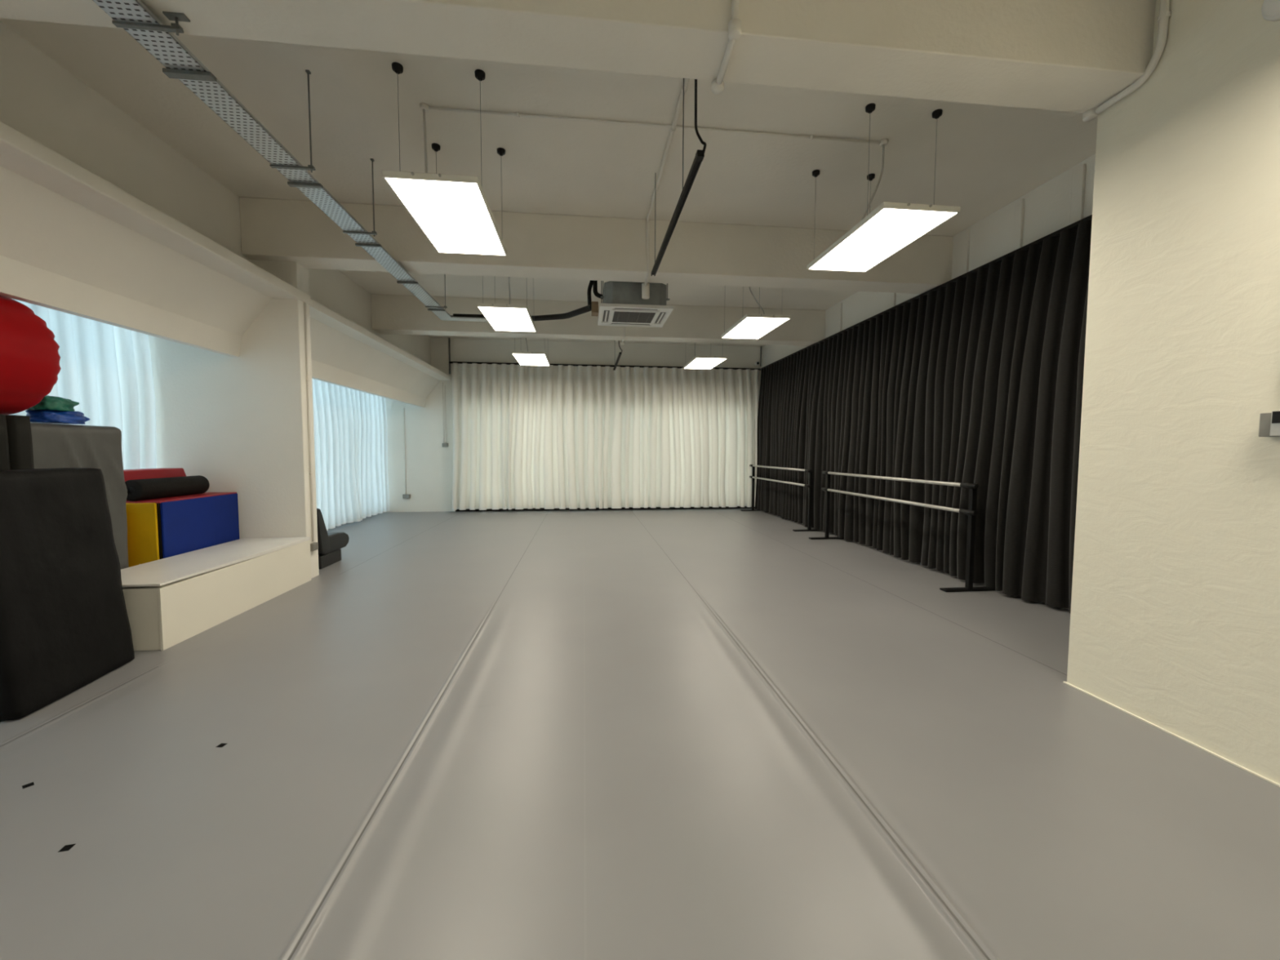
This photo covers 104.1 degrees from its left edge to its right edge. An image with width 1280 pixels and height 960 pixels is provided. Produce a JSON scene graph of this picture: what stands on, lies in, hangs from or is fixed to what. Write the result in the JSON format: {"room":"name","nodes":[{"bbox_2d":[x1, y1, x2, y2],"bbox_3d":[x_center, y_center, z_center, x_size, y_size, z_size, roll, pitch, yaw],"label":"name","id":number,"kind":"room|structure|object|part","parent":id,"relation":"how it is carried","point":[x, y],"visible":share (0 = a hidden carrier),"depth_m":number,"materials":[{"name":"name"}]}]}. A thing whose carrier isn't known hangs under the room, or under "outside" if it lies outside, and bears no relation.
{"room":"exercise studio","nodes":[
{"label":"exercise studio","id":0,"kind":"room"},
{"bbox_2d":[0,21,450,407],"bbox_3d":[-4.565,-2.085,4.276,1.860,1.625,14.950,0,3,-6],"label":"wall","id":1,"kind":"structure","parent":0,"point":[64,247],"depth_m":3.97,"materials":[{"name":"white paint"}]},
{"bbox_2d":[0,120,311,304],"bbox_3d":[-3.299,-1.792,1.332,0.075,0.107,8.790,0,3,-6],"label":"trim","id":2,"kind":"structure","parent":1,"relation":"attached to","point":[11,139],"depth_m":3.41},
{"bbox_2d":[311,378,389,530],"bbox_3d":[-5.539,-0.568,8.671,0.212,2.934,6.010,0,3,-6],"label":"window curtain","id":3,"kind":"object","parent":1,"relation":"hanging from","point":[350,428],"visible":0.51,"depth_m":9.68,"materials":[{"name":"white fabric"}]},
{"bbox_2d":[148,259,319,577],"bbox_3d":[-4.693,-0.612,5.553,1.880,3.585,0.240,0,3,-6],"label":"wall pier","id":4,"kind":"object","parent":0,"point":[240,424],"visible":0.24,"depth_m":5.47,"materials":[{"name":"white paint"}]},
{"bbox_2d":[11,298,156,469],"bbox_3d":[-4.821,-0.180,2.278,0.172,2.956,6.220,0,3,-6],"label":"window curtain","id":5,"kind":"object","parent":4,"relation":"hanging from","point":[107,369],"visible":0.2,"depth_m":4.79,"materials":[{"name":"white fabric"}]},
{"bbox_2d":[304,302,318,551],"bbox_3d":[-3.733,-0.587,5.638,0.053,2.790,0.110,0,3,-6],"label":"conduit","id":6,"kind":"object","parent":4,"relation":"attached to","point":[313,546],"visible":0.93,"depth_m":5.66,"materials":[{"name":"grey metal"}]},
{"bbox_3d":[-3.714,0.763,5.720,0.006,0.075,0.100,0,3,-6],"label":"socket plate","id":7,"kind":"part","parent":6,"relation":"part of","materials":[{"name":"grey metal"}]},
{"bbox_2d":[0,17,1097,346],"bbox_3d":[-0.682,-3.013,4.710,9.880,0.200,15.450,0,3,-6],"label":"ceiling","id":8,"kind":"structure","parent":0,"point":[988,157],"depth_m":4.22,"materials":[{"name":"paint"}]},
{"bbox_2d":[92,0,488,321],"bbox_3d":[-2.201,-2.533,3.962,0.870,0.680,7.450,0,3,-6],"label":"cable tray","id":9,"kind":"object","parent":8,"relation":"hanging from","point":[134,16],"visible":0.88,"depth_m":3.01,"materials":[{"name":"metal"}]},
{"bbox_3d":[-2.179,-2.140,2.350,0.090,0.085,0.040,0,3,-6],"label":"threaded rod","id":10,"kind":"part","parent":9,"relation":"part of","materials":[{"name":"metal"}]},
{"bbox_3d":[-2.310,-2.505,3.493,0.030,0.680,0.030,0,3,-6],"label":"threaded rod","id":11,"kind":"part","parent":9,"relation":"part of","materials":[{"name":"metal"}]},
{"bbox_3d":[-2.428,-2.567,4.545,0.030,0.680,0.030,0,3,-6],"label":"threaded rod","id":12,"kind":"part","parent":9,"relation":"part of","materials":[{"name":"metal"}]},
{"bbox_3d":[-2.694,-2.706,6.896,0.030,0.680,0.030,0,3,-6],"label":"threaded rod","id":13,"kind":"part","parent":9,"relation":"part of","materials":[{"name":"metal"}]},
{"bbox_2d":[382,62,506,256],"bbox_3d":[-1.433,-2.428,3.843,0.622,0.870,1.261,0,3,-6],"label":"light panel","id":14,"kind":"object","parent":8,"relation":"hanging from","point":[454,213],"visible":1,"depth_m":3.68,"materials":[{"name":"white"}]},
{"bbox_3d":[-1.628,-2.435,3.787,0.028,0.812,0.141,-1,4,-20],"label":"power cord","id":15,"kind":"part","parent":14,"relation":"part of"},
{"bbox_3d":[-1.435,-2.014,3.873,0.600,0.040,1.250,0,3,-6],"label":"frame","id":16,"kind":"part","parent":14,"relation":"part of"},
{"bbox_2d":[385,177,505,255],"bbox_3d":[-1.435,-1.999,3.873,0.576,0.006,1.226,0,3,-6],"label":"diffuser","id":17,"kind":"object","parent":14,"relation":"attached to","point":[455,215],"depth_m":3.72,"materials":[{"name":"white plastic"}]},
{"bbox_2d":[448,337,450,373],"bbox_3d":[-4.477,-2.914,11.732,0.040,0.840,0.038,0,3,-6],"label":"pipe","id":18,"kind":"object","parent":8,"relation":"attached to","point":[449,346],"visible":1,"depth_m":11.72,"materials":[{"name":"metal"}]},
{"bbox_2d":[476,276,536,332],"bbox_3d":[-1.771,-2.599,6.748,0.622,0.870,1.261,0,3,-6],"label":"light panel","id":19,"kind":"object","parent":8,"relation":"hanging from","point":[503,317],"visible":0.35,"depth_m":6.62,"materials":[{"name":"white"}]},
{"bbox_3d":[-1.773,-2.185,6.778,0.600,0.040,1.250,0,3,-6],"label":"frame","id":20,"kind":"part","parent":19,"relation":"part of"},
{"bbox_2d":[478,306,534,331],"bbox_3d":[-1.773,-2.170,6.779,0.576,0.006,1.226,0,3,-6],"label":"diffuser","id":21,"kind":"object","parent":19,"relation":"attached to","point":[500,318],"depth_m":6.69,"materials":[{"name":"white plastic"}]},
{"bbox_3d":[-1.762,-2.608,6.740,0.024,0.811,0.088,-1,3,-15],"label":"power cord","id":22,"kind":"part","parent":19,"relation":"part of","materials":[{"name":"plastic"}]},
{"bbox_2d":[450,280,602,320],"bbox_3d":[-1.376,-2.498,4.181,2.367,0.770,7.095,0,3,-6],"label":"insulated pipe","id":23,"kind":"object","parent":8,"relation":"attached to","point":[593,283],"visible":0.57,"depth_m":7.10,"materials":[{"name":"black rubber"}]},
{"bbox_2d":[511,337,549,365],"bbox_3d":[-2.106,-2.774,9.714,0.622,0.870,1.261,0,3,-6],"label":"light panel","id":24,"kind":"object","parent":8,"relation":"hanging from","point":[526,358],"visible":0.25,"depth_m":9.61,"materials":[{"name":"white plastic"}]},
{"bbox_3d":[-2.108,-2.360,9.744,0.600,0.040,1.250,0,3,-6],"label":"frame","id":25,"kind":"part","parent":24,"relation":"part of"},
{"bbox_2d":[512,353,548,365],"bbox_3d":[-2.108,-2.345,9.745,0.576,0.006,1.226,0,3,-6],"label":"diffuser","id":26,"kind":"object","parent":24,"relation":"attached to","point":[526,359],"depth_m":9.70,"materials":[{"name":"white plastic"}]},
{"bbox_2d":[0,0,1155,113],"bbox_3d":[-0.429,-2.483,2.479,9.480,0.595,0.325,0,3,-6],"label":"ceiling beam","id":27,"kind":"structure","parent":8,"relation":"attached to","point":[1064,55],"depth_m":2.53,"materials":[{"name":"white paint"}]},
{"bbox_2d":[711,0,741,93],"bbox_3d":[0.447,-2.468,2.579,0.078,0.631,0.417,0,3,-6],"label":"conduit","id":28,"kind":"object","parent":27,"relation":"attached to","point":[735,24],"visible":1,"depth_m":2.46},
{"bbox_2d":[759,214,1092,370],"bbox_3d":[3.521,-2.462,7.702,0.060,0.033,9.460,0,3,-6],"label":"rail","id":29,"kind":"object","parent":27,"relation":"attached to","point":[1075,224],"visible":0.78,"depth_m":5.65,"materials":[{"name":"black metal"}]},
{"bbox_2d":[755,219,1092,613],"bbox_3d":[3.466,-0.716,7.708,0.258,3.452,9.360,0,3,-6],"label":"curtain","id":30,"kind":"object","parent":29,"relation":"hanging from","point":[977,378],"visible":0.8,"depth_m":5.76,"materials":[{"name":"black fabric"}]},
{"bbox_2d":[1082,0,1171,121],"bbox_3d":[2.721,-2.472,2.801,0.068,0.635,0.422,0,3,-6],"label":"conduit","id":31,"kind":"object","parent":27,"relation":"attached to","point":[1089,115],"visible":1,"depth_m":2.66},
{"bbox_2d":[239,196,953,293],"bbox_3d":[-0.146,-2.685,5.859,8.160,0.585,0.370,0,3,-6],"label":"ceiling beam","id":32,"kind":"structure","parent":8,"relation":"attached to","point":[537,246],"depth_m":5.67,"materials":[{"name":"white paint"}]},
{"bbox_2d":[371,293,825,346],"bbox_3d":[-0.510,-2.875,9.078,8.160,0.585,0.360,0,3,-6],"label":"ceiling beam","id":33,"kind":"structure","parent":8,"relation":"attached to","point":[396,314],"depth_m":8.88,"materials":[{"name":"white paint"}]},
{"bbox_2d":[621,326,625,344],"bbox_3d":[-0.139,-2.759,7.706,0.064,0.639,3.242,0,3,-6],"label":"conduit","id":34,"kind":"object","parent":33,"relation":"attached to","point":[623,340],"visible":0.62,"depth_m":8.95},
{"bbox_2d":[613,340,622,370],"bbox_3d":[-0.481,-2.845,10.423,0.074,0.802,1.980,0,3,-6],"label":"track","id":35,"kind":"object","parent":8,"relation":"hanging from","point":[620,353],"visible":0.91,"depth_m":10.00,"materials":[{"name":"black metal"}]},
{"bbox_3d":[-0.484,-2.464,10.471,0.040,0.032,1.930,0,3,-6],"label":"rail","id":36,"kind":"part","parent":35,"relation":"part of","materials":[{"name":"black metal"}]},
{"bbox_2d":[591,280,673,327],"bbox_3d":[-0.136,-2.599,6.661,1.020,0.850,0.950,0,3,-6],"label":"air conditioner","id":37,"kind":"object","parent":8,"relation":"hanging from","point":[623,304],"visible":0.94,"depth_m":6.32,"materials":[{"name":"white plastic"}]},
{"bbox_2d":[602,310,609,321],"bbox_3d":[-0.453,-2.185,6.650,0.070,0.005,0.540,0,3,-6],"label":"outlet","id":38,"kind":"object","parent":37,"relation":"attached to","point":[606,313],"depth_m":6.63,"materials":[{"name":"white plastic"}]},
{"bbox_2d":[611,323,649,325],"bbox_3d":[-0.132,-2.204,7.065,0.540,0.012,0.070,0,3,-6],"label":"outlet","id":39,"kind":"object","parent":37,"relation":"attached to","point":[612,324],"depth_m":7.08,"materials":[{"name":"white plastic"}]},
{"bbox_2d":[612,311,655,323],"bbox_3d":[-0.090,-2.182,6.691,0.536,0.014,0.536,0,3,-6],"label":"grille","id":40,"kind":"object","parent":37,"relation":"attached to","point":[618,317],"depth_m":6.67,"materials":[{"name":"white plastic"}]},
{"bbox_3d":[-0.089,-2.370,6.680,0.800,0.310,0.800,0,3,-6],"label":"casing","id":41,"kind":"part","parent":37,"relation":"part of","materials":[{"name":"grey metal"}]},
{"bbox_3d":[-0.090,-2.195,6.690,0.925,0.040,0.950,0,3,-6],"label":"panel","id":42,"kind":"part","parent":37,"relation":"part of","materials":[{"name":"white plastic"}]},
{"bbox_2d":[614,307,657,311],"bbox_3d":[-0.048,-2.160,6.317,0.540,0.012,0.070,0,3,-6],"label":"outlet","id":43,"kind":"object","parent":37,"relation":"attached to","point":[615,308],"depth_m":6.33,"materials":[{"name":"white plastic"}]},
{"bbox_2d":[654,311,666,323],"bbox_3d":[0.273,-2.187,6.732,0.070,0.005,0.540,0,3,-6],"label":"air vent","id":44,"kind":"object","parent":37,"relation":"attached to","point":[660,317],"depth_m":6.72,"materials":[{"name":"white plastic"}]},
{"bbox_2d":[419,102,888,146],"bbox_3d":[0.210,-2.855,4.029,3.804,0.031,0.064,0,3,-6],"label":"conduit","id":45,"kind":"object","parent":8,"relation":"attached to","point":[423,105],"visible":1,"depth_m":4.00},
{"bbox_2d":[641,78,689,299],"bbox_3d":[0.253,-2.518,4.463,0.106,0.759,3.433,0,3,-6],"label":"conduit","id":46,"kind":"object","parent":8,"relation":"attached to","point":[645,286],"visible":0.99,"depth_m":4.78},
{"bbox_2d":[650,78,706,275],"bbox_3d":[0.243,-2.412,3.918,0.074,0.902,2.040,0,3,-6],"label":"track","id":47,"kind":"object","parent":8,"relation":"hanging from","point":[700,154],"visible":0.95,"depth_m":3.42,"materials":[{"name":"black plastic"}]},
{"bbox_3d":[0.145,-2.477,4.760,0.007,0.870,0.007,-2,4,-29],"label":"hanger rod","id":48,"kind":"part","parent":47,"relation":"part of","materials":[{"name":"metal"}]},
{"bbox_3d":[0.240,-1.981,3.968,0.040,0.032,1.990,0,3,-6],"label":"rail","id":49,"kind":"part","parent":47,"relation":"part of","materials":[{"name":"black metal"}]},
{"bbox_3d":[0.296,-2.398,3.420,0.007,0.870,0.007,-2,4,-29],"label":"hanger rod","id":50,"kind":"part","parent":47,"relation":"part of","materials":[{"name":"metal"}]},
{"bbox_2d":[683,342,727,368],"bbox_3d":[1.300,-2.785,10.078,0.622,0.870,1.261,0,3,-6],"label":"light panel","id":51,"kind":"object","parent":8,"relation":"hanging from","point":[698,362],"visible":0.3,"depth_m":10.00,"materials":[{"name":"white plastic"}]},
{"bbox_3d":[1.298,-2.371,10.108,0.600,0.040,1.250,0,3,-6],"label":"frame","id":52,"kind":"part","parent":51,"relation":"part of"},
{"bbox_2d":[684,358,726,368],"bbox_3d":[1.298,-2.356,10.109,0.576,0.006,1.226,0,3,-6],"label":"diffuser","id":53,"kind":"object","parent":51,"relation":"attached to","point":[695,363],"depth_m":10.09,"materials":[{"name":"white plastic"}]},
{"bbox_2d":[720,286,791,339],"bbox_3d":[1.637,-2.615,7.183,0.622,0.870,1.261,0,3,-6],"label":"light panel","id":54,"kind":"object","parent":8,"relation":"hanging from","point":[750,326],"visible":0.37,"depth_m":7.05,"materials":[{"name":"white plastic"}]},
{"bbox_3d":[1.635,-2.200,7.212,0.600,0.040,1.250,0,3,-6],"label":"frame","id":55,"kind":"part","parent":54,"relation":"part of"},
{"bbox_2d":[722,317,789,338],"bbox_3d":[1.635,-2.186,7.213,0.576,0.006,1.226,0,3,-6],"label":"diffuser","id":56,"kind":"object","parent":54,"relation":"attached to","point":[747,327],"depth_m":7.14,"materials":[{"name":"white plastic"}]},
{"bbox_3d":[1.625,-2.610,6.935,0.240,0.812,0.033,1,3,16],"label":"power cord","id":57,"kind":"part","parent":54,"relation":"part of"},
{"bbox_2d":[760,346,761,366],"bbox_3d":[3.042,-3.111,12.559,0.032,0.500,0.030,0,3,-6],"label":"pipe","id":58,"kind":"object","parent":8,"relation":"hanging from","point":[761,346],"visible":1,"depth_m":12.55,"materials":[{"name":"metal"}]},
{"bbox_2d":[806,102,960,272],"bbox_3d":[1.990,-2.441,4.229,0.622,0.870,1.261,0,3,-6],"label":"light panel","id":59,"kind":"object","parent":8,"relation":"hanging from","point":[890,228],"visible":1,"depth_m":4.08,"materials":[{"name":"white plastic"}]},
{"bbox_3d":[1.946,-2.450,4.252,0.259,0.814,0.042,0,3,1],"label":"power cord","id":60,"kind":"part","parent":59,"relation":"part of","materials":[{"name":"white plastic"}]},
{"bbox_2d":[808,208,955,271],"bbox_3d":[1.988,-2.011,4.259,0.576,0.006,1.226,0,3,-6],"label":"diffuser","id":61,"kind":"object","parent":59,"relation":"attached to","point":[885,232],"depth_m":4.11,"materials":[{"name":"white plastic"}]},
{"bbox_3d":[1.988,-2.026,4.258,0.600,0.040,1.250,0,3,-6],"label":"frame","id":62,"kind":"part","parent":59,"relation":"part of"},
{"bbox_2d":[385,337,762,511],"bbox_3d":[-1.532,-1.281,12.302,9.680,4.150,0.200,0,3,-6],"label":"wall","id":63,"kind":"structure","parent":0,"point":[428,464],"depth_m":11.87,"materials":[{"name":"white paint"}]},
{"bbox_2d":[402,408,410,498],"bbox_3d":[-5.523,-0.625,11.758,0.160,2.120,0.062,0,3,-6],"label":"conduit","id":64,"kind":"object","parent":63,"relation":"attached to","point":[406,495],"visible":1,"depth_m":11.78,"materials":[{"name":"grey metal"}]},
{"bbox_3d":[-5.523,0.387,11.791,0.150,0.085,0.008,0,3,-6],"label":"socket plate","id":65,"kind":"part","parent":64,"relation":"part of","materials":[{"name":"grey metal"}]},
{"bbox_2d":[442,382,448,446],"bbox_3d":[-4.621,-1.542,11.806,0.130,1.510,0.062,0,3,-6],"label":"conduit","id":66,"kind":"object","parent":63,"relation":"attached to","point":[446,444],"visible":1,"depth_m":11.82,"materials":[{"name":"grey metal"}]},
{"bbox_2d":[448,361,759,369],"bbox_3d":[-0.724,-2.753,12.055,7.480,0.038,0.060,0,3,-6],"label":"rail","id":67,"kind":"object","parent":63,"relation":"attached to","point":[468,362],"visible":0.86,"depth_m":12.01,"materials":[{"name":"black metal"}]},
{"bbox_2d":[451,362,603,510],"bbox_3d":[-2.641,-1.013,11.835,3.531,3.417,0.306,0,3,-6],"label":"sheer curtain","id":68,"kind":"object","parent":67,"relation":"hanging from","point":[525,437],"visible":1,"depth_m":11.82,"materials":[{"name":"white fabric"}]},
{"bbox_2d":[603,366,759,508],"bbox_3d":[1.051,-1.025,12.258,3.900,3.420,0.274,0,3,-6],"label":"sheer curtain","id":69,"kind":"object","parent":67,"relation":"hanging from","point":[674,437],"visible":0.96,"depth_m":12.25,"materials":[{"name":"white fabric"}]},
{"bbox_2d":[455,506,755,511],"bbox_3d":[-0.720,0.702,12.395,7.460,0.085,0.030,0,3,-6],"label":"baseboard","id":70,"kind":"structure","parent":63,"relation":"attached to","point":[737,507],"depth_m":12.36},
{"bbox_2d":[0,508,1279,959],"bbox_3d":[-0.684,1.176,4.952,9.500,0.009,15.240,0,3,-6],"label":"floor","id":71,"kind":"structure","parent":0,"point":[716,734],"depth_m":2.22,"materials":[{"name":"plastic"}]},
{"bbox_2d":[0,413,10,470],"bbox_3d":[-4.339,0.436,3.044,0.858,1.682,0.102,0,3,-6],"label":"mat","id":72,"kind":"object","parent":71,"relation":"on","point":[4,446],"visible":0.11,"depth_m":3.08,"materials":[{"name":"black leather"}]},
{"bbox_2d":[5,414,34,469],"bbox_3d":[-4.355,0.428,3.178,0.859,1.682,0.102,0,3,-6],"label":"mat","id":73,"kind":"object","parent":71,"relation":"on","point":[19,427],"visible":0.16,"depth_m":3.16,"materials":[{"name":"black leather"}]},
{"bbox_2d":[0,295,61,414],"bbox_3d":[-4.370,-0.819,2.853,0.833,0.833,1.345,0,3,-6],"label":"exercise ball","id":74,"kind":"object","parent":73,"relation":"on","point":[29,356],"visible":0.98,"depth_m":3.29,"materials":[{"name":"red plastic"}]},
{"bbox_2d":[22,782,34,788],"bbox_3d":[-2.676,1.336,2.184,0.032,0.001,0.032,3,4,35],"label":"floor marker","id":75,"kind":"object","parent":71,"relation":"on","point":[24,786],"visible":1,"depth_m":2.18,"materials":[{"name":"black plastic"}]},
{"bbox_2d":[57,844,75,852],"bbox_3d":[-2.115,1.358,1.842,0.032,0.001,0.032,-1,3,-14],"label":"floor marker","id":76,"kind":"object","parent":71,"relation":"on","point":[67,847],"visible":1,"depth_m":1.84,"materials":[{"name":"black plastic"}]},
{"bbox_2d":[0,467,134,720],"bbox_3d":[-3.617,0.610,3.017,0.378,1.342,0.829,-1,3,-13],"label":"mat","id":77,"kind":"object","parent":71,"relation":"on","point":[64,624],"visible":1,"depth_m":2.97,"materials":[{"name":"black leather"}]},
{"bbox_2d":[30,422,128,568],"bbox_3d":[-4.351,0.411,3.730,0.294,1.652,0.935,0,3,-6],"label":"mat","id":78,"kind":"object","parent":71,"relation":"on","point":[54,445],"visible":0.2,"depth_m":3.89,"materials":[{"name":"grey leather"}]},
{"bbox_2d":[25,409,89,424],"bbox_3d":[-4.347,-0.477,3.720,0.254,0.108,0.368,0,3,-6],"label":"bag","id":79,"kind":"object","parent":78,"relation":"on","point":[46,416],"visible":0.92,"depth_m":3.64,"materials":[{"name":"blue fabric"}]},
{"bbox_2d":[26,395,79,411],"bbox_3d":[-4.347,-0.568,3.691,0.207,0.113,0.302,0,3,-6],"label":"folded cloth","id":80,"kind":"object","parent":79,"relation":"on","point":[48,402],"visible":0.66,"depth_m":3.63,"materials":[{"name":"green fabric"}]},
{"bbox_2d":[120,537,311,650],"bbox_3d":[-3.935,0.943,4.591,0.690,0.496,2.010,0,3,-6],"label":"storage bench","id":81,"kind":"object","parent":71,"relation":"on","point":[170,601],"visible":0.83,"depth_m":4.18,"materials":[{"name":"white laminate"}]},
{"bbox_2d":[125,492,239,567],"bbox_3d":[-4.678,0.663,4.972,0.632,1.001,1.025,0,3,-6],"label":"block","id":82,"kind":"object","parent":81,"relation":"on","point":[160,528],"visible":0.46,"depth_m":4.70,"materials":[{"name":"blue leather"}]},
{"bbox_2d":[123,467,186,481],"bbox_3d":[-4.864,0.029,4.899,0.230,0.269,0.905,0,3,-6],"label":"wedge","id":83,"kind":"object","parent":82,"relation":"on","point":[140,473],"visible":0.24,"depth_m":4.88,"materials":[{"name":"red leather"}]},
{"bbox_2d":[124,475,209,501],"bbox_3d":[-4.593,0.071,4.866,0.192,0.192,0.815,0,3,-6],"label":"foam roller","id":84,"kind":"object","parent":82,"relation":"on","point":[162,487],"visible":0.92,"depth_m":4.73,"materials":[{"name":"black plastic"}]},
{"bbox_3d":[-3.935,0.714,4.578,0.690,0.036,2.010,0,3,-6],"label":"lid","id":85,"kind":"part","parent":81,"relation":"part of","materials":[{"name":"white laminate"}]},
{"bbox_2d":[216,742,226,747],"bbox_3d":[-2.082,1.320,2.484,0.032,0.001,0.032,0,3,4],"label":"floor marker","id":86,"kind":"object","parent":71,"relation":"on","point":[221,744],"visible":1,"depth_m":2.48,"materials":[{"name":"black plastic"}]},
{"bbox_2d":[316,508,349,568],"bbox_3d":[-4.221,0.702,6.412,0.571,0.758,0.837,0,3,-6],"label":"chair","id":87,"kind":"object","parent":71,"relation":"on","point":[330,544],"visible":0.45,"depth_m":6.28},
{"bbox_3d":[-4.191,0.641,6.137,0.571,0.604,0.291,0,3,-6],"label":"backrest","id":88,"kind":"part","parent":87,"relation":"part of","materials":[{"name":"black leather"}]},
{"bbox_3d":[-4.233,0.807,6.511,0.560,0.228,0.650,0,3,-6],"label":"seat","id":89,"kind":"part","parent":87,"relation":"part of","materials":[{"name":"black leather"}]},
{"bbox_2d":[740,464,821,531],"bbox_3d":[2.958,0.281,10.734,0.600,1.138,3.300,0,3,-6],"label":"ballet barre","id":90,"kind":"object","parent":71,"relation":"on","point":[753,477],"visible":0.88,"depth_m":9.49,"materials":[{"name":"metal"}]},
{"bbox_3d":[2.784,0.200,12.272,0.052,1.078,0.052,0,3,-6],"label":"post","id":91,"kind":"part","parent":90,"relation":"part of","materials":[{"name":"black metal"}]},
{"bbox_3d":[3.131,0.381,9.197,0.052,1.078,0.052,0,3,-6],"label":"post","id":92,"kind":"part","parent":90,"relation":"part of","materials":[{"name":"black metal"}]},
{"bbox_2d":[808,471,995,591],"bbox_3d":[3.320,0.511,6.816,0.600,1.138,3.320,0,3,-6],"label":"ballet barre","id":93,"kind":"object","parent":71,"relation":"on","point":[971,512],"visible":0.9,"depth_m":5.38,"materials":[{"name":"metal"}]},
{"bbox_3d":[3.145,0.430,8.364,0.052,1.078,0.052,0,3,-6],"label":"post","id":94,"kind":"part","parent":93,"relation":"part of","materials":[{"name":"black metal"}]},
{"bbox_3d":[3.494,0.612,5.269,0.052,1.078,0.052,0,3,-6],"label":"post","id":95,"kind":"part","parent":93,"relation":"part of","materials":[{"name":"black metal"}]},
{"bbox_2d":[762,154,1095,609],"bbox_3d":[3.724,-1.013,7.997,0.200,4.150,9.950,0,3,-6],"label":"wall","id":96,"kind":"structure","parent":0,"point":[1047,207],"depth_m":5.49,"materials":[{"name":"white paint"}]},
{"bbox_2d":[837,302,842,332],"bbox_3d":[3.514,-2.568,8.794,0.028,1.060,0.080,0,3,-6],"label":"wall panel","id":97,"kind":"object","parent":96,"relation":"attached to","point":[839,326],"visible":0.44,"depth_m":8.76,"materials":[{"name":"white paint"}]},
{"bbox_2d":[890,292,895,307],"bbox_3d":[3.686,-2.479,7.276,0.028,1.060,0.080,0,3,-6],"label":"wall panel","id":98,"kind":"object","parent":96,"relation":"attached to","point":[892,295],"visible":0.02,"depth_m":7.26,"materials":[{"name":"white paint"}]},
{"bbox_2d":[962,229,969,274],"bbox_3d":[3.841,-2.397,5.897,0.028,1.060,0.070,0,3,-6],"label":"wall panel","id":99,"kind":"object","parent":96,"relation":"attached to","point":[966,233],"visible":0.44,"depth_m":5.86,"materials":[{"name":"white paint"}]},
{"bbox_2d":[1012,198,1024,251],"bbox_3d":[3.921,-2.356,5.193,0.028,1.060,0.100,0,3,-6],"label":"wall panel","id":100,"kind":"object","parent":96,"relation":"attached to","point":[1019,206],"visible":0.44,"depth_m":5.16,"materials":[{"name":"white paint"}]},
{"bbox_2d":[1070,163,1085,224],"bbox_3d":[3.991,-2.319,4.568,0.028,1.060,0.100,0,3,-6],"label":"wall panel","id":101,"kind":"object","parent":96,"relation":"attached to","point":[1079,172],"visible":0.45,"depth_m":4.54,"materials":[{"name":"white paint"}]},
{"bbox_2d":[1066,0,1279,784],"bbox_3d":[3.842,-0.573,0.488,1.650,4.150,5.375,0,3,-6],"label":"wall pier","id":102,"kind":"object","parent":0,"point":[1175,615],"visible":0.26,"depth_m":2.52,"materials":[{"name":"paint"}]},
{"bbox_2d":[1062,681,1279,786],"bbox_3d":[3.011,1.447,0.518,0.014,0.008,5.385,0,3,-6],"label":"baseboard","id":103,"kind":"structure","parent":102,"relation":"attached to","point":[1065,682],"depth_m":2.56,"materials":[{"name":"beige paint"}]},
{"bbox_2d":[1258,410,1279,436],"bbox_3d":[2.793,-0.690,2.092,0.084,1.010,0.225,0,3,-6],"label":"switch box","id":104,"kind":"object","parent":102,"relation":"attached to","point":[1269,423],"visible":1,"depth_m":2.19,"materials":[{"name":"grey metal"}]},
{"bbox_2d":[1270,410,1279,435],"bbox_3d":[2.767,-0.241,2.090,0.020,0.107,0.175,0,3,-6],"label":"switch plate","id":105,"kind":"object","parent":104,"relation":"attached to","point":[1275,415],"depth_m":2.16,"materials":[{"name":"plastic"}]},
{"bbox_2d":[1261,0,1279,21],"bbox_3d":[2.780,-2.092,2.161,0.075,0.150,0.150,0,3,-6],"label":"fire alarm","id":106,"kind":"object","parent":102,"relation":"attached to","point":[1270,8],"visible":1,"depth_m":2.18,"materials":[{"name":"white plastic"}]}
]}

